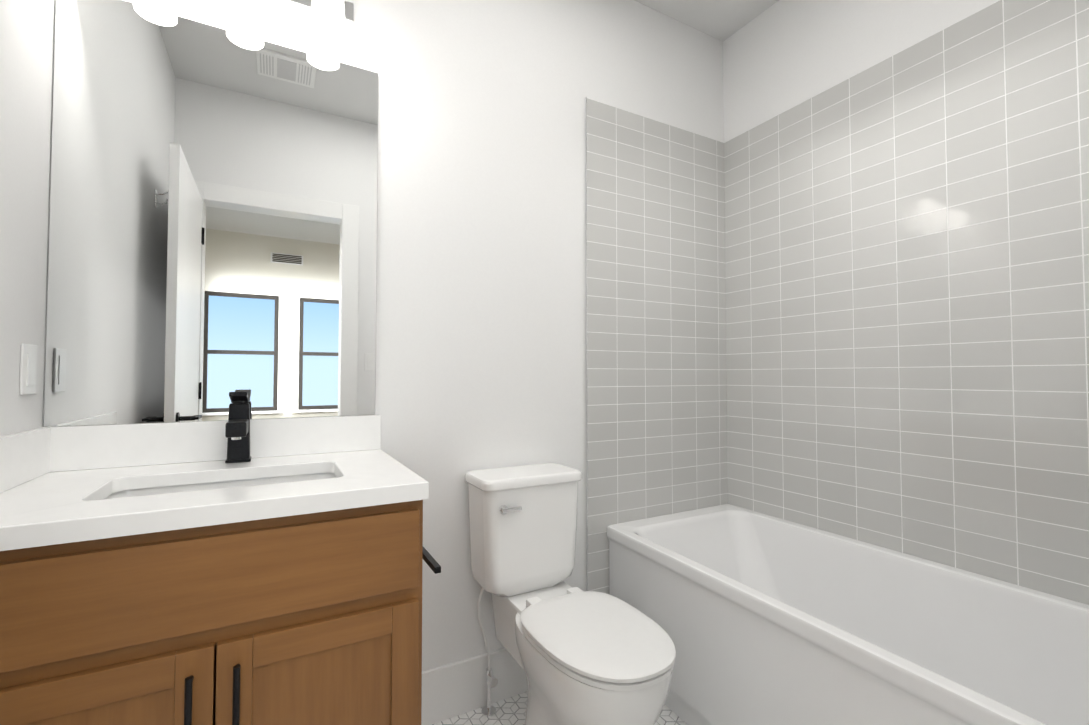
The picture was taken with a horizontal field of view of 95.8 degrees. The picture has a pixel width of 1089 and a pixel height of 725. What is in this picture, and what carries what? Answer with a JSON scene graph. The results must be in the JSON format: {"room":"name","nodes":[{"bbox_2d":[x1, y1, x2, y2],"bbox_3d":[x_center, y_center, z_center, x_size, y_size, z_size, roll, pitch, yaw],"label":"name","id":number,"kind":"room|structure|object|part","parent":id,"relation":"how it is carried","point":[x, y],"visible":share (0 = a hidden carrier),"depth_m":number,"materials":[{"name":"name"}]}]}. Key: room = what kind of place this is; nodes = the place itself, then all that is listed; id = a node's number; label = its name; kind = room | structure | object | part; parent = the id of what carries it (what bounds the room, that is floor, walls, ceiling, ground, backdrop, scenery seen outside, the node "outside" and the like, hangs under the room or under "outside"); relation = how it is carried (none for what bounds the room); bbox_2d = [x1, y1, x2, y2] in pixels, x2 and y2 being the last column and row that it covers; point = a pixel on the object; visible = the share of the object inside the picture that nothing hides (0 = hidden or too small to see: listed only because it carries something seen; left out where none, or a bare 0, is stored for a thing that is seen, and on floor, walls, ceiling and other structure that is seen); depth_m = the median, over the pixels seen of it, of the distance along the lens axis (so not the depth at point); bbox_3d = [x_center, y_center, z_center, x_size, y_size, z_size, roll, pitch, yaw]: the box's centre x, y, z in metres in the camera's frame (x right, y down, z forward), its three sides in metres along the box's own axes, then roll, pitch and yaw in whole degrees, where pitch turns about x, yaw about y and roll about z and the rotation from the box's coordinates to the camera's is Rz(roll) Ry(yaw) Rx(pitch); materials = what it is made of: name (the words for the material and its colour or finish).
{"room":"bathroom","nodes":[
{"label":"bathroom","id":0,"kind":"room"},
{"bbox_2d":[0,0,54,436],"bbox_3d":[-0.906,-0.231,0.511,0.100,2.833,1.789,1,-2,-29],"label":"wall","id":1,"kind":"structure","parent":0,"point":[26,50],"depth_m":1.11,"materials":[{"name":"paint"}]},
{"bbox_2d":[19,344,36,394],"bbox_3d":[-1.193,0.016,1.137,0.008,0.115,0.075,1,-2,-29],"label":"light switch","id":2,"kind":"object","parent":1,"relation":"attached to","point":[28,364],"visible":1,"depth_m":1.13,"materials":[{"name":"white plastic"}]},
{"bbox_2d":[43,0,723,671],"bbox_3d":[-0.158,-0.193,1.883,2.535,2.833,0.107,1,-2,-29],"label":"wall","id":3,"kind":"structure","parent":0,"point":[481,246],"depth_m":1.59,"materials":[{"name":"paint"}]},
{"bbox_3d":[-0.895,-0.399,1.424,0.786,1.126,0.005,1,-2,-29],"label":"vanity mirror","id":4,"kind":"part","parent":3,"relation":"part of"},
{"bbox_2d":[222,0,353,41],"bbox_3d":[-0.852,-1.080,1.390,0.600,0.160,0.138,1,-2,-29],"label":"sconce","id":5,"kind":"object","parent":3,"relation":"attached to","point":[329,19],"visible":0.98,"depth_m":1.45,"materials":[{"name":"white glass"}]},
{"bbox_2d":[432,691,686,724],"bbox_3d":[0.229,1.231,1.039,2.435,0.060,1.689,1,-2,-29],"label":"floor","id":6,"kind":"structure","parent":0,"point":[511,711],"depth_m":1.69,"materials":[{"name":"white tile"}]},
{"bbox_2d":[0,415,428,724],"bbox_3d":[-0.744,0.680,1.136,0.806,1.046,0.603,1,-2,-29],"label":"bathroom vanity","id":7,"kind":"object","parent":6,"relation":"on","point":[174,573],"visible":1,"depth_m":0.96,"materials":[{"name":"brown wood"}]},
{"bbox_2d":[225,392,251,462],"bbox_3d":[-0.827,0.176,1.327,0.060,0.194,0.172,1,-2,-29],"label":"sink faucet","id":8,"kind":"object","parent":7,"relation":"on","point":[237,430],"visible":1,"depth_m":1.34,"materials":[{"name":"black metal"}]},
{"bbox_2d":[423,547,440,573],"bbox_3d":[-0.323,0.507,1.264,0.062,0.044,0.182,1,-2,-29],"label":"toilet paper holder","id":9,"kind":"object","parent":7,"relation":"attached to","point":[431,562],"visible":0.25,"depth_m":1.23,"materials":[{"name":"black metal"}]},
{"bbox_2d":[421,648,526,724],"bbox_3d":[-0.182,1.132,1.771,0.808,0.178,0.015,1,-2,-29],"label":"baseboard","id":10,"kind":"structure","parent":6,"relation":"on","point":[454,689],"depth_m":1.70,"materials":[{"name":"paint"}]},
{"bbox_2d":[465,463,675,724],"bbox_3d":[0.060,0.793,1.485,0.389,0.840,0.751,1,-2,-29],"label":"toilet","id":11,"kind":"object","parent":6,"relation":"on","point":[580,656],"visible":0.98,"depth_m":1.50,"materials":[{"name":"ceramic"}]},
{"bbox_2d":[607,504,1088,724],"bbox_3d":[0.910,0.935,1.514,0.770,0.558,1.509,1,-2,-29],"label":"bathtub","id":12,"kind":"object","parent":6,"relation":"on","point":[761,618],"visible":0.9,"depth_m":1.50,"materials":[{"name":"ceramic"}]},
{"bbox_2d":[587,98,727,593],"bbox_3d":[0.530,0.073,2.197,0.820,2.320,0.008,1,-2,-29],"label":"wall tile","id":13,"kind":"structure","parent":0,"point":[656,375],"depth_m":2.17,"materials":[{"name":"grey tile"}]},
{"bbox_2d":[585,97,587,590],"bbox_3d":[0.170,-0.023,2.001,0.003,2.144,0.009,1,-2,-29],"label":"trim","id":14,"kind":"structure","parent":13,"relation":"attached to","point":[586,337],"depth_m":2.00,"materials":[{"name":"silver metal"}]},
{"bbox_2d":[634,0,778,41],"bbox_3d":[0.234,-1.661,1.110,2.635,0.060,1.909,1,-2,-29],"label":"ceiling","id":15,"kind":"structure","parent":0,"point":[722,20],"depth_m":2.25,"materials":[{"name":"paint"}]},
{"bbox_2d":[723,0,998,142],"bbox_3d":[1.368,-0.200,1.638,0.100,2.833,1.809,1,-2,-29],"label":"wall","id":16,"kind":"structure","parent":0,"point":[780,56],"depth_m":2.04,"materials":[{"name":"paint"}]},
{"bbox_2d":[724,0,1088,604],"bbox_3d":[1.255,-0.090,1.728,0.008,2.020,1.521,1,-2,-29],"label":"wall tile","id":17,"kind":"structure","parent":16,"relation":"attached to","point":[907,288],"depth_m":1.65,"materials":[{"name":"grey tile"}]}
]}

